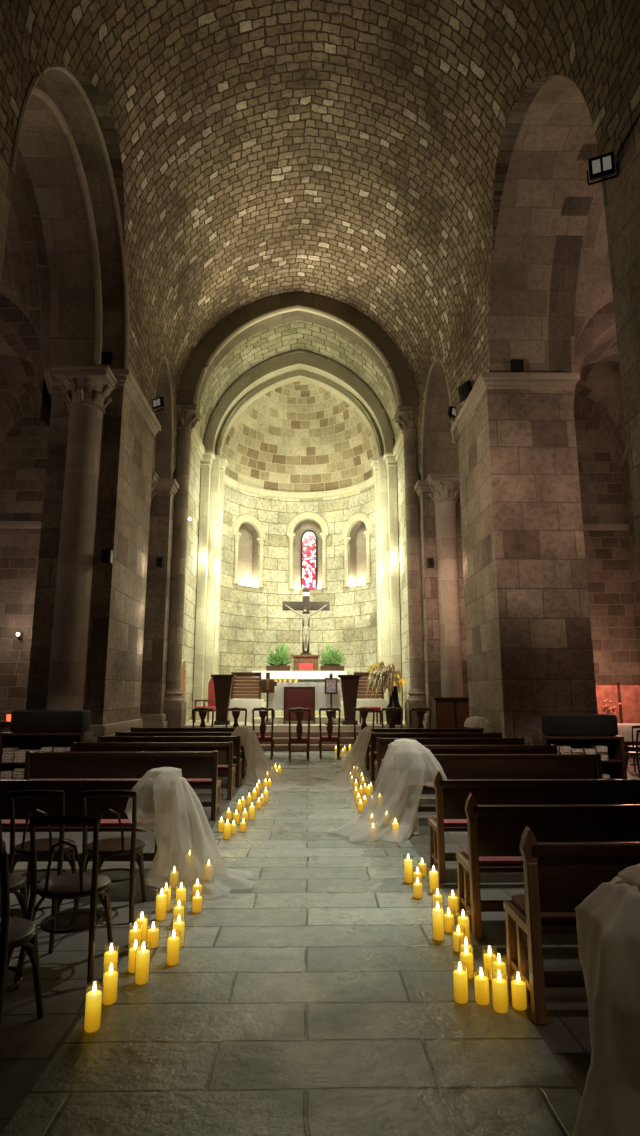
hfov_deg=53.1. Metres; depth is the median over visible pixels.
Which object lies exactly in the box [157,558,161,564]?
grille
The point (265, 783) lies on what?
pillar candle
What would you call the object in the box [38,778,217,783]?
seat cushion
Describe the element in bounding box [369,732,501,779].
pew
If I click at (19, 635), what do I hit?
wall sconce
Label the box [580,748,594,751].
hymnal
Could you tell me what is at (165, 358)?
trim
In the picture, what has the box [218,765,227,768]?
seat cushion
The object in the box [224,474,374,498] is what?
crown molding
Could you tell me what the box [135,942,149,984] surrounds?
pillar candle
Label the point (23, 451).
wall
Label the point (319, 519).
trim
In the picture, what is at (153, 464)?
trim
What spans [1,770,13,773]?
hymnal
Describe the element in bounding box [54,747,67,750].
hymnal
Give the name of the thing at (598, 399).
wall
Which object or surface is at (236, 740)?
pew
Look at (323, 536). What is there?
colonette
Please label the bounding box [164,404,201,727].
engaged column
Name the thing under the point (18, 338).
wall
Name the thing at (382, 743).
pew
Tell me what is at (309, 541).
window
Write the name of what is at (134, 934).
pillar candle
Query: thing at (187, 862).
pillar candle
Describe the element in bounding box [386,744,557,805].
pew
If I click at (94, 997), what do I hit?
pillar candle
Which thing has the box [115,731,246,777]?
pew
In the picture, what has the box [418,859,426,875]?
pillar candle
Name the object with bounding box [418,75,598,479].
arch
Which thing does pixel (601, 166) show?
floodlight
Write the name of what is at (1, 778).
hymnal
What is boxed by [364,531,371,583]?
colonette
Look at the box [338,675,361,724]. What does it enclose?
wooden pedestal
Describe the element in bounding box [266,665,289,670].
planter
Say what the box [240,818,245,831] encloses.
pillar candle
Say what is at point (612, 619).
wall
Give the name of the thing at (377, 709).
armchair
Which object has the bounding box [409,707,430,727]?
chair
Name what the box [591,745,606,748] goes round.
hymnal
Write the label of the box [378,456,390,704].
column
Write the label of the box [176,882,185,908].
pillar candle
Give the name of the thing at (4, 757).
hymnal
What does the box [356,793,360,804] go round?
pillar candle
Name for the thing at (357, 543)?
wall niche
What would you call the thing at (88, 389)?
engaged column
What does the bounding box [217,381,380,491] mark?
ceiling
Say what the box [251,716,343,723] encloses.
step
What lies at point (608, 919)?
draped fabric
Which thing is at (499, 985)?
pillar candle
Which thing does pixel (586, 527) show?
trim
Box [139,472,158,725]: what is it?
engaged column
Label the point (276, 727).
floor
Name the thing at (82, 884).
bentwood chair
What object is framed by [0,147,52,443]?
ceiling
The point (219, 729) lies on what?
pew
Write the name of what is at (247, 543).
wall niche
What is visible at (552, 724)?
cloth bundle
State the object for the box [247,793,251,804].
pillar candle
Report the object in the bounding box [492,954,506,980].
pillar candle
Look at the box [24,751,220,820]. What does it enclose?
pew
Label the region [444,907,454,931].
pillar candle
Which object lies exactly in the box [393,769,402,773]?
seat cushion
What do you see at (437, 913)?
pillar candle
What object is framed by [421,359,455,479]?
trim
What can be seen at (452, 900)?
pillar candle
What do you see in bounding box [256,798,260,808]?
pillar candle
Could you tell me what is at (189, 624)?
wall
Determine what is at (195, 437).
crown molding
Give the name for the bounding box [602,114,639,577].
wall
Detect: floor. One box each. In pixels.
[0,749,639,1135]
[183,719,406,730]
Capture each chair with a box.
[0,817,28,941]
[0,851,42,1029]
[1,790,75,923]
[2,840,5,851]
[13,815,112,988]
[70,789,145,924]
[192,707,213,727]
[225,707,246,742]
[252,707,273,758]
[288,707,310,760]
[319,707,340,758]
[353,707,374,758]
[381,707,402,727]
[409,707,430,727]
[626,730,639,778]
[627,726,639,771]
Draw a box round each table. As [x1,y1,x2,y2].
[0,720,10,726]
[271,710,335,718]
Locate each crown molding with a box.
[191,426,205,459]
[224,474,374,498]
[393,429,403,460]
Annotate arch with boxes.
[18,66,175,477]
[203,349,394,448]
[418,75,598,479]
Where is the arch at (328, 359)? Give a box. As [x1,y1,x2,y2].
[203,349,394,448]
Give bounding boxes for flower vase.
[366,661,405,724]
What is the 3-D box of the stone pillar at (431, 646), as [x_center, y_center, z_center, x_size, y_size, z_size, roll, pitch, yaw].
[3.938,1.312,18.940,2.110,7.720,1.430,0,-11,-1]
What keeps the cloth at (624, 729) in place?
on the table
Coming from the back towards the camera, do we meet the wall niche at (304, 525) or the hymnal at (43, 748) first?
the wall niche at (304, 525)
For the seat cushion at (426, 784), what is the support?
on the pew at (454, 766)
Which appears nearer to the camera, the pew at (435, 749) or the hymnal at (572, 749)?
the pew at (435, 749)
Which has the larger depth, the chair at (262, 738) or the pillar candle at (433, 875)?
the chair at (262, 738)
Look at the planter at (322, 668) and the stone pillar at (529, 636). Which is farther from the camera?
the planter at (322, 668)
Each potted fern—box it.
[261,642,296,670]
[317,641,348,670]
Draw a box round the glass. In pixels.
[6,714,10,720]
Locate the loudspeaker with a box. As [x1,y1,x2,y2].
[510,359,523,371]
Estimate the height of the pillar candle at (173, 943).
0.190 m
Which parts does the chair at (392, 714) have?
post, rail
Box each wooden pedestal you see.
[211,675,235,724]
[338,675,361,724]
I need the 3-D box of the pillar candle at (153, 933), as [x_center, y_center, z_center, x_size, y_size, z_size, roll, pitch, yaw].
[-1.063,2.330,4.075,0.083,0.150,0.082,0,-11,-1]
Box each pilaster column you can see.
[193,450,214,719]
[214,457,228,718]
[370,458,381,698]
[383,451,401,706]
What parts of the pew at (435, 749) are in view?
post, rail, backrest, post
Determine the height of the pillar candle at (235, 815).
0.170 m
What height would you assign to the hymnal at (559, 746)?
0.045 m
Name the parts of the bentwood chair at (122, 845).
post, leg, rail, seat, post, leg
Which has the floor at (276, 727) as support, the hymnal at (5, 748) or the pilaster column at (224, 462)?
the pilaster column at (224, 462)
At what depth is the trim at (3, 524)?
18.84 m
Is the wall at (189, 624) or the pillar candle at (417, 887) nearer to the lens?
the pillar candle at (417, 887)
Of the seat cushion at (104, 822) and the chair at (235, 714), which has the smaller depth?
the seat cushion at (104, 822)
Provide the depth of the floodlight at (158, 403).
15.49 m
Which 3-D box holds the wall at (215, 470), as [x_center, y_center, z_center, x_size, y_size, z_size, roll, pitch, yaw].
[-4.112,0.846,23.114,0.720,10.200,0.430,0,-11,-1]
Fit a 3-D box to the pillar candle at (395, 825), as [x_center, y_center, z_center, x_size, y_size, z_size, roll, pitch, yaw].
[0.833,2.869,7.064,0.083,0.210,0.082,2,-11,-9]
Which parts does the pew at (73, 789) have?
backrest, rail, seat, post, leg, leg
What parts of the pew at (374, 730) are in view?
post, backrest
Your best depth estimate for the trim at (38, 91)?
12.70 m
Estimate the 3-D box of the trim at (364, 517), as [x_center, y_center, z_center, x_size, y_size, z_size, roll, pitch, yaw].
[1.514,-1.788,25.951,0.201,0.939,1.748,9,-14,-40]
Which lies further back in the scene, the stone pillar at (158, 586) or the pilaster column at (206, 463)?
the pilaster column at (206, 463)
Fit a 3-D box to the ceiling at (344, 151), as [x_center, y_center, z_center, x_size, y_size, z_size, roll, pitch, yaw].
[-0.270,-8.226,13.834,8.061,4.145,14.528,0,-11,-1]
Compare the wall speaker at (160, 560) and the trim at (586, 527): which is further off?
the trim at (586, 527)
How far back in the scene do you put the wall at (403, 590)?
21.93 m
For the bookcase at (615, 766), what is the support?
on the floor at (316, 997)
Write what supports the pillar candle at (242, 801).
on the floor at (316, 997)
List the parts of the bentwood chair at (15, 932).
rail, post, seat, leg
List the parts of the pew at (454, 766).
leg, post, seat, rail, backrest, post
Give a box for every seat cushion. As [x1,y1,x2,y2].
[2,816,165,826]
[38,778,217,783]
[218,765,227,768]
[257,736,270,739]
[291,737,307,740]
[322,736,337,739]
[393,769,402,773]
[403,781,434,787]
[433,815,466,826]
[462,848,522,865]
[512,894,575,922]
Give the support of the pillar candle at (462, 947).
on the floor at (316, 997)
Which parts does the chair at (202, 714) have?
rail, post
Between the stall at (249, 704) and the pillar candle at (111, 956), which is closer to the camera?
the pillar candle at (111, 956)
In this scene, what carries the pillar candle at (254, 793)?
on the floor at (316, 997)
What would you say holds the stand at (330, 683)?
on the floor at (276, 727)
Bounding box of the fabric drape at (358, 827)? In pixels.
[326,739,446,841]
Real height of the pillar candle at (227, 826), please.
0.210 m
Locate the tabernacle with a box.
[292,655,319,670]
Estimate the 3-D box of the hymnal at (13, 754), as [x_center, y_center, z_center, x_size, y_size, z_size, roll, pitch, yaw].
[-5.305,3.196,10.975,0.186,0.045,0.236,1,-11,-4]
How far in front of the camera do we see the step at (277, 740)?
17.52 m
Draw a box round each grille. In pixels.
[102,550,109,560]
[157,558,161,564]
[428,559,432,565]
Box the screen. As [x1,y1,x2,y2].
[595,683,639,749]
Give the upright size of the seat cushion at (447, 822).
0.035 m
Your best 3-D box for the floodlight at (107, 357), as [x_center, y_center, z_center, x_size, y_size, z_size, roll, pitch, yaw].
[-4.531,-4.438,13.560,0.260,0.240,0.120,0,-11,-1]
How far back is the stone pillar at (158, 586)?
18.29 m
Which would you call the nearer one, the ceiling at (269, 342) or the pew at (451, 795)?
the pew at (451, 795)
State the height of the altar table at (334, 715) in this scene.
1.060 m
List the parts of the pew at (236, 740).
backrest, rail, post, leg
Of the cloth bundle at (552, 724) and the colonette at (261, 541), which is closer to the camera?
the cloth bundle at (552, 724)
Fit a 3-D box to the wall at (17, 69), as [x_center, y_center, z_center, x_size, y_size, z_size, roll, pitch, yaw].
[-4.010,-5.761,13.296,0.372,4.000,14.301,0,-11,-2]
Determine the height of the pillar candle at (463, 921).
0.190 m
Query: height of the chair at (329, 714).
1.208 m
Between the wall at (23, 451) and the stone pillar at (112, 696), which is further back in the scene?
the wall at (23, 451)
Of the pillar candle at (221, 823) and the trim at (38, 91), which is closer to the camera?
the pillar candle at (221, 823)
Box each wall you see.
[0,0,177,475]
[0,293,50,425]
[0,409,48,732]
[172,440,200,720]
[203,455,219,719]
[219,483,377,700]
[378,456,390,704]
[397,445,420,719]
[417,0,639,474]
[548,124,626,470]
[572,300,618,406]
[574,413,639,747]
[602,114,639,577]
[621,451,639,670]
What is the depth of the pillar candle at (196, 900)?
4.69 m
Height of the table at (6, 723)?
0.910 m
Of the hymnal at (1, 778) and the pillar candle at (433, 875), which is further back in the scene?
the hymnal at (1, 778)
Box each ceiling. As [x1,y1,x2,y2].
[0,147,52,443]
[6,0,614,405]
[195,320,399,442]
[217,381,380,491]
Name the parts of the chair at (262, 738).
post, rail, post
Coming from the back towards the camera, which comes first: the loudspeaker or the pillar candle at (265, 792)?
the loudspeaker
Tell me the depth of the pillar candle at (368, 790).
9.83 m
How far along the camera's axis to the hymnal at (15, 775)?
10.80 m
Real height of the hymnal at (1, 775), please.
0.045 m
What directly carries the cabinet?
on the floor at (316, 997)
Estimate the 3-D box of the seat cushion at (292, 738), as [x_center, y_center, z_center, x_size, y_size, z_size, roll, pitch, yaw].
[-0.499,4.036,15.125,0.440,0.060,0.440,1,-11,-4]
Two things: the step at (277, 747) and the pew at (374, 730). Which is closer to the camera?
the pew at (374, 730)
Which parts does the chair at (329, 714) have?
post, seat frame, rail, post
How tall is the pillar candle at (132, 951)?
0.170 m
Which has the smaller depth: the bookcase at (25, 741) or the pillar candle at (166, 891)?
the pillar candle at (166, 891)
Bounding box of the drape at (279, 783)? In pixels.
[231,725,299,790]
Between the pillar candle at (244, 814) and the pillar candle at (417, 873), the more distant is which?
the pillar candle at (244, 814)
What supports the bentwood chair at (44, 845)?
on the floor at (316, 997)
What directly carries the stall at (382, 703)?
on the floor at (276, 727)
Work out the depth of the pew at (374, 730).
13.12 m
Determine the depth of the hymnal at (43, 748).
10.90 m
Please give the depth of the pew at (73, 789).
5.57 m
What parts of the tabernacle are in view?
moulding, moulding, door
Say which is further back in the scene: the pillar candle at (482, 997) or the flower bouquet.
the flower bouquet
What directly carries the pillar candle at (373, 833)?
on the floor at (316, 997)
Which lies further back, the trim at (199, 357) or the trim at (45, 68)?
the trim at (199, 357)
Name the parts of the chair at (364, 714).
post, rail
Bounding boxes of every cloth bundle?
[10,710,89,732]
[541,714,617,735]
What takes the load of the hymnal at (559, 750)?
on the hymnal
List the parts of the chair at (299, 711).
post, rail, seat frame, post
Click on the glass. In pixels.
(8, 717)
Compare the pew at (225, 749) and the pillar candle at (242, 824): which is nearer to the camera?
the pillar candle at (242, 824)
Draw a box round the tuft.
[464,716,490,727]
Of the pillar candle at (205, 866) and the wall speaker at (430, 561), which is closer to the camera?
the pillar candle at (205, 866)
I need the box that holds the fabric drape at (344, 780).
[321,727,371,790]
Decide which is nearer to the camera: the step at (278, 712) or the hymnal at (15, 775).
the hymnal at (15, 775)
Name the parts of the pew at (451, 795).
leg, leg, post, seat, rail, backrest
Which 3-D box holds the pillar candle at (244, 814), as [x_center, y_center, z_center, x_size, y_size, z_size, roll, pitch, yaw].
[-0.923,3.044,7.873,0.083,0.170,0.082,5,-12,-27]
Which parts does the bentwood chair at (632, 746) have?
seat, post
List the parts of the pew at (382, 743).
leg, post, rail, backrest, post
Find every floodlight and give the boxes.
[101,352,112,363]
[152,397,164,412]
[448,406,455,420]
[458,380,471,402]
[586,151,618,185]
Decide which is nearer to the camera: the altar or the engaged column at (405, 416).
the engaged column at (405, 416)
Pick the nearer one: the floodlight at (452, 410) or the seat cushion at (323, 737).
the seat cushion at (323, 737)
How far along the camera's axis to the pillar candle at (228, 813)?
8.00 m
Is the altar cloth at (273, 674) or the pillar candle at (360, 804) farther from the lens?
the altar cloth at (273, 674)
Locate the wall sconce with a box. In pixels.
[16,633,22,639]
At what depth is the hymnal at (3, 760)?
10.85 m
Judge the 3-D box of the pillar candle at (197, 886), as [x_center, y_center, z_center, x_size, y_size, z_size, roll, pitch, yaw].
[-0.959,2.507,5.002,0.082,0.150,0.083,-7,-13,32]
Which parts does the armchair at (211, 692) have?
seat, arm, backrest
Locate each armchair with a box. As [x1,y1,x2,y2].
[194,677,215,722]
[359,707,381,723]
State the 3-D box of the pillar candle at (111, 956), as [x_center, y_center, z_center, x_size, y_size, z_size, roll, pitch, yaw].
[-1.183,2.222,3.617,0.083,0.190,0.082,0,-11,1]
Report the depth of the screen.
17.75 m
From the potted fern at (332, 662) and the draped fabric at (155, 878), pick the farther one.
the potted fern at (332, 662)
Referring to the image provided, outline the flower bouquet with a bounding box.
[597,699,620,714]
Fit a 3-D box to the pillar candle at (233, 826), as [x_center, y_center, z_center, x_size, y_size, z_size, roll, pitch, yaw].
[-0.982,2.938,7.261,0.083,0.150,0.082,1,-11,-6]
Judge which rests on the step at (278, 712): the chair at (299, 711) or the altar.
the altar
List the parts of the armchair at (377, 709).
seat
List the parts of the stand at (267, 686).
cross panel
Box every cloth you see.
[252,671,346,678]
[266,682,341,710]
[617,723,639,741]
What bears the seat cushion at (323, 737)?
on the chair at (329, 714)
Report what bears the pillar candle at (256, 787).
on the floor at (316, 997)
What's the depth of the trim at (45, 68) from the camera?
12.20 m
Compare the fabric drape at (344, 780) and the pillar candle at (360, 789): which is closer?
the pillar candle at (360, 789)
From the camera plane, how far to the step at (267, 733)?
17.95 m
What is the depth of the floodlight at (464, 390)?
14.85 m
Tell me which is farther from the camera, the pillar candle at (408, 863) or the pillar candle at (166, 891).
the pillar candle at (408, 863)
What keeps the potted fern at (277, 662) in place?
on the altar cloth at (273, 674)
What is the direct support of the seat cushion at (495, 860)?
on the pew at (495, 832)
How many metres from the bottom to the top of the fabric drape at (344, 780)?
0.928 m
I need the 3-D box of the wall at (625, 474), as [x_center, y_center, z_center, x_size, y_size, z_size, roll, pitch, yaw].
[9.529,-2.059,12.688,0.300,12.000,14.000,0,-11,-1]
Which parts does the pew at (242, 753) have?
backrest, post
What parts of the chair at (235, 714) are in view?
post, rail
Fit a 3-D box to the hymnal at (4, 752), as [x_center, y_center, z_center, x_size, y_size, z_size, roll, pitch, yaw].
[-5.306,3.152,10.993,0.186,0.045,0.236,1,-11,-7]
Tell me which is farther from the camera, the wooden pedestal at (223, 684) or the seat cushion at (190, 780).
the wooden pedestal at (223, 684)
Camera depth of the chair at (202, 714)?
15.17 m
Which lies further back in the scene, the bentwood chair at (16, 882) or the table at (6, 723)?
the table at (6, 723)
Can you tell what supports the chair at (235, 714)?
on the floor at (316, 997)
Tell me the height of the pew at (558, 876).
0.906 m
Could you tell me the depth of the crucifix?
23.21 m
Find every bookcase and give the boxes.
[0,731,93,774]
[532,735,627,778]
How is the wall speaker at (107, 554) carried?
attached to the stone pillar at (112, 696)
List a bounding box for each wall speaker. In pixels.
[101,549,112,562]
[156,557,163,566]
[427,558,433,567]
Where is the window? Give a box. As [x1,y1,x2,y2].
[301,530,317,589]
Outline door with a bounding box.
[181,659,185,701]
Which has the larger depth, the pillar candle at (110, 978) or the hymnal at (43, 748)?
the hymnal at (43, 748)
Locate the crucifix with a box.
[282,588,329,654]
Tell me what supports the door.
in the wall at (189, 624)
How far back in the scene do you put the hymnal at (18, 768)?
10.84 m
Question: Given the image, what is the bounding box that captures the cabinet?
[430,697,469,727]
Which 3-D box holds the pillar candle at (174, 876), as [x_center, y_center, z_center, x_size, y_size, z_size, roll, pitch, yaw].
[-1.205,2.550,5.285,0.082,0.170,0.083,7,-13,-33]
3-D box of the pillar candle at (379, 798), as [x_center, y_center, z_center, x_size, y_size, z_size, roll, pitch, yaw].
[0.845,3.268,9.045,0.083,0.170,0.082,4,-11,-19]
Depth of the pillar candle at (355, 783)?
10.41 m
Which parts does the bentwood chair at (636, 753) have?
seat, post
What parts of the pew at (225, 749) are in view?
post, backrest, rail, seat, post, leg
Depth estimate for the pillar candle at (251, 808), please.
8.03 m
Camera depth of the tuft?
13.01 m
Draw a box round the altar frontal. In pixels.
[283,687,314,723]
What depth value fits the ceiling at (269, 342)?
23.33 m
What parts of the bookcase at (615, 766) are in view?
panel, panel, shelf, panel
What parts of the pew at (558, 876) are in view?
leg, leg, post, seat, rail, backrest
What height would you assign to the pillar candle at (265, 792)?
0.210 m
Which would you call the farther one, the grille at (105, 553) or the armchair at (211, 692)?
the armchair at (211, 692)
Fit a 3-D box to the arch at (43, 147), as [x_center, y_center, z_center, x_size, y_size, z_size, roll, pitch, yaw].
[-4.792,-5.985,13.321,1.998,4.450,14.300,0,-11,-1]
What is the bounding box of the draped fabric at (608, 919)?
[572,864,639,1135]
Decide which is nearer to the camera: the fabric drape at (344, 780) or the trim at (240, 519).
the fabric drape at (344, 780)
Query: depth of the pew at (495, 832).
4.34 m
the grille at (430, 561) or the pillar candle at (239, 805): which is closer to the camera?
the pillar candle at (239, 805)
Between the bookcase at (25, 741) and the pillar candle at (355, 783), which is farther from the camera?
the bookcase at (25, 741)
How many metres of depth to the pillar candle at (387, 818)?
7.82 m
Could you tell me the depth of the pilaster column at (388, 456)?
22.83 m
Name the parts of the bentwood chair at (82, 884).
post, leg, rail, seat, post, leg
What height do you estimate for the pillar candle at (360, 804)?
0.170 m
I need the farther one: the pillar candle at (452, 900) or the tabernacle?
the tabernacle
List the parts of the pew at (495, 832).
leg, leg, post, rail, seat, backrest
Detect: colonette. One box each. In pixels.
[232,533,240,584]
[257,538,265,587]
[287,533,294,589]
[320,533,327,588]
[342,537,350,586]
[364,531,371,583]
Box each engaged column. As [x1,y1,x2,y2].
[46,365,116,709]
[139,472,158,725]
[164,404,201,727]
[394,406,425,727]
[426,473,462,696]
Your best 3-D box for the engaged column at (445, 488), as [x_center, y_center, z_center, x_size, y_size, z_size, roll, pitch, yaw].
[3.686,1.174,18.295,1.080,7.750,1.080,0,-11,-1]
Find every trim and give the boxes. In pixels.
[0,521,40,528]
[11,65,128,368]
[32,85,101,364]
[152,409,154,471]
[154,357,172,477]
[177,291,416,408]
[206,353,392,452]
[232,514,265,538]
[286,512,329,533]
[342,513,371,536]
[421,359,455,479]
[583,524,628,530]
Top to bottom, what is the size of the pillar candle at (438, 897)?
0.150 m
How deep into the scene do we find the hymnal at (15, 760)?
10.85 m
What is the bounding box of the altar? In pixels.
[261,679,339,701]
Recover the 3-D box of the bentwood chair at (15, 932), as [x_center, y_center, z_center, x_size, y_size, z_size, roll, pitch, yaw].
[-1.583,1.747,3.014,0.434,0.905,0.555,0,-11,2]
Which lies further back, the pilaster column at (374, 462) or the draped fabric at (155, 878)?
the pilaster column at (374, 462)
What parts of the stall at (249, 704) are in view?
post, rail, post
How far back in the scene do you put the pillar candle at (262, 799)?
9.10 m
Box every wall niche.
[238,522,257,587]
[293,520,321,589]
[349,521,366,586]
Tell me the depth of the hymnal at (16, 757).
10.86 m
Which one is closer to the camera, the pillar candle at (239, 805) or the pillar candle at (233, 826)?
the pillar candle at (233, 826)
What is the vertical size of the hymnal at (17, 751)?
0.045 m
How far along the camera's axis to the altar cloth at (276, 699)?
19.48 m
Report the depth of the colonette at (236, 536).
25.34 m
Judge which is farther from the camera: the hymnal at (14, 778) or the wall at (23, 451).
the wall at (23, 451)
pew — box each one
[0,779,172,872]
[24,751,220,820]
[70,742,234,799]
[97,736,241,786]
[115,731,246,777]
[131,727,247,765]
[365,728,483,770]
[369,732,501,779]
[375,737,524,790]
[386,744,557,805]
[400,753,602,824]
[428,770,639,881]
[456,793,639,938]
[503,826,639,1024]
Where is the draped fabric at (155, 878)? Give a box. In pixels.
[125,767,255,896]
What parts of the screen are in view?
panel, frame, panel, frame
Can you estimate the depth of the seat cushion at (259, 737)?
15.24 m
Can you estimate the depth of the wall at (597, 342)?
14.34 m
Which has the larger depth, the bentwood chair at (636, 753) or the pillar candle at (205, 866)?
the bentwood chair at (636, 753)
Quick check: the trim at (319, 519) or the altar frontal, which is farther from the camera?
the trim at (319, 519)
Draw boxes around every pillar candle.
[84,982,101,1031]
[102,963,117,1004]
[103,943,117,974]
[128,922,140,949]
[128,940,140,972]
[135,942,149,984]
[136,912,147,943]
[147,921,158,947]
[155,889,166,920]
[163,883,170,910]
[167,930,179,964]
[169,866,178,888]
[173,900,183,922]
[173,915,184,947]
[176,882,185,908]
[185,850,192,866]
[192,879,201,897]
[192,890,201,912]
[204,865,208,880]
[218,817,224,831]
[224,819,230,838]
[226,808,231,819]
[231,820,236,833]
[233,810,238,823]
[236,799,241,812]
[240,797,244,808]
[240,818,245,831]
[242,809,247,822]
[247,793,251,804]
[249,803,254,819]
[252,788,256,799]
[255,784,258,794]
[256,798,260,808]
[259,794,264,804]
[263,779,267,787]
[263,788,267,801]
[354,780,357,789]
[354,788,358,796]
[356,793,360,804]
[358,799,362,811]
[359,786,362,794]
[362,795,366,805]
[366,785,370,795]
[370,829,376,836]
[377,794,381,805]
[384,813,389,822]
[392,819,398,829]
[404,854,412,882]
[413,867,421,883]
[413,877,422,897]
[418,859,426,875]
[429,865,438,893]
[432,901,443,939]
[433,888,442,908]
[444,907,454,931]
[448,890,457,915]
[453,926,464,951]
[453,962,467,1003]
[458,911,469,941]
[460,938,472,953]
[460,946,473,978]
[474,968,489,1004]
[483,945,496,979]
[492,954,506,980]
[492,971,507,1012]
[511,973,526,1009]
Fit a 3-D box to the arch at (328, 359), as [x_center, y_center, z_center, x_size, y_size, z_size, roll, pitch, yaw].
[-0.766,-6.315,24.192,7.270,4.277,0.150,0,-11,-1]
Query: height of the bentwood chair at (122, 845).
0.905 m
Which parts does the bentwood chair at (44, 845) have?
post, leg, rail, seat, post, leg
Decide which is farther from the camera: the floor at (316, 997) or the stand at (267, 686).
the stand at (267, 686)
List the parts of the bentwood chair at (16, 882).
post, seat, leg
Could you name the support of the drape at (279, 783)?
attached to the pew at (242, 753)
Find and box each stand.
[259,672,276,724]
[324,673,337,724]
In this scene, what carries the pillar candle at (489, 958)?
on the floor at (316, 997)
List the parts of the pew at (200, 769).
post, backrest, rail, seat, post, leg, leg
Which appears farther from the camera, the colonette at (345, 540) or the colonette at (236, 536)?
the colonette at (345, 540)
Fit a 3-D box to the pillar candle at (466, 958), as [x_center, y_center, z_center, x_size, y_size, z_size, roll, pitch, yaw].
[0.836,2.239,3.651,0.082,0.170,0.083,0,-11,1]
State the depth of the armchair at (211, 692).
20.20 m
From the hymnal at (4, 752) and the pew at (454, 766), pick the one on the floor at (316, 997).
the pew at (454, 766)
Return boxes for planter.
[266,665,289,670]
[320,666,343,670]
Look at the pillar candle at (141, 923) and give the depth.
4.11 m
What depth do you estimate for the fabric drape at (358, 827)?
7.45 m
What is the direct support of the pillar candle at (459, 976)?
on the floor at (316, 997)
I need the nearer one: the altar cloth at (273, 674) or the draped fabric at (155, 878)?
the draped fabric at (155, 878)
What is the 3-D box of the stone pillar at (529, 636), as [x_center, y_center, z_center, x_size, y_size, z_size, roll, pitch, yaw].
[4.439,0.164,14.256,2.110,8.220,2.980,0,-11,-1]
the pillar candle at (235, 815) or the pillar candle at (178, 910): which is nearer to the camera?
the pillar candle at (178, 910)
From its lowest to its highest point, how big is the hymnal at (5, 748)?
0.045 m
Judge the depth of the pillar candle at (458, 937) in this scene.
3.99 m
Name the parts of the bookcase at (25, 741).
panel, shelf, panel, panel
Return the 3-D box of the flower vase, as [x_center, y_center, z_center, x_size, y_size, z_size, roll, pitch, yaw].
[1.974,3.701,19.040,1.210,1.866,0.884,0,-11,2]
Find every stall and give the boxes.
[228,672,263,721]
[353,672,386,721]
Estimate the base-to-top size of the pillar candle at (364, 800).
0.150 m
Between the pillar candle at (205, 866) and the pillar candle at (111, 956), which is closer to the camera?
the pillar candle at (111, 956)
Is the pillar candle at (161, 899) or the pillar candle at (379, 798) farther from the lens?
the pillar candle at (379, 798)
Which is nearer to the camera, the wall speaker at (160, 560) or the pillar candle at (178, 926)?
the pillar candle at (178, 926)
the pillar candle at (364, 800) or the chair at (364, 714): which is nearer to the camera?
the pillar candle at (364, 800)
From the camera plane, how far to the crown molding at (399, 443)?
22.40 m
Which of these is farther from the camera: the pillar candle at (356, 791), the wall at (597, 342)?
the wall at (597, 342)
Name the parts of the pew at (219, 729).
backrest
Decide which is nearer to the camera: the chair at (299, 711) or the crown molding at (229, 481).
the chair at (299, 711)
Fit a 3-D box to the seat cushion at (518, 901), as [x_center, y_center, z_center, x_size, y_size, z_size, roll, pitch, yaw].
[2.251,1.842,3.479,2.320,0.035,0.380,0,-11,-1]
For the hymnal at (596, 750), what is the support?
on the hymnal
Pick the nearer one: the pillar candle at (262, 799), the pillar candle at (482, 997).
the pillar candle at (482, 997)
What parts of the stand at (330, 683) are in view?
frame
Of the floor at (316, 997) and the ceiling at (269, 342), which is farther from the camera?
the ceiling at (269, 342)
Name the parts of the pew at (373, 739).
post, backrest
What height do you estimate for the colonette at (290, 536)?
2.350 m
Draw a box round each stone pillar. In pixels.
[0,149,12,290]
[26,368,160,741]
[140,478,178,727]
[414,480,468,727]
[451,372,597,744]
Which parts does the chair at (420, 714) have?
post, rail, post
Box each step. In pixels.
[247,731,361,736]
[247,737,365,743]
[247,744,365,750]
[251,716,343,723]
[264,701,343,715]
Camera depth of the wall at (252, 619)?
26.01 m
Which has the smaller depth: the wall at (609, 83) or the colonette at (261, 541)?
the wall at (609, 83)
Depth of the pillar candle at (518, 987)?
3.26 m
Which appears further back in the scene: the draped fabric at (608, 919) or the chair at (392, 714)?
the chair at (392, 714)
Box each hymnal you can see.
[0,774,13,776]
[0,777,12,779]
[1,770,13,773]
[2,747,19,750]
[2,753,14,756]
[2,756,14,758]
[2,759,13,761]
[3,750,16,753]
[13,771,23,773]
[13,774,23,776]
[13,777,23,779]
[14,756,24,758]
[14,759,24,761]
[14,767,24,770]
[15,750,28,753]
[41,747,54,750]
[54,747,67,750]
[557,745,569,748]
[558,749,570,751]
[570,748,582,751]
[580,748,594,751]
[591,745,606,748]
[592,748,607,751]
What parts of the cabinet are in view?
door, door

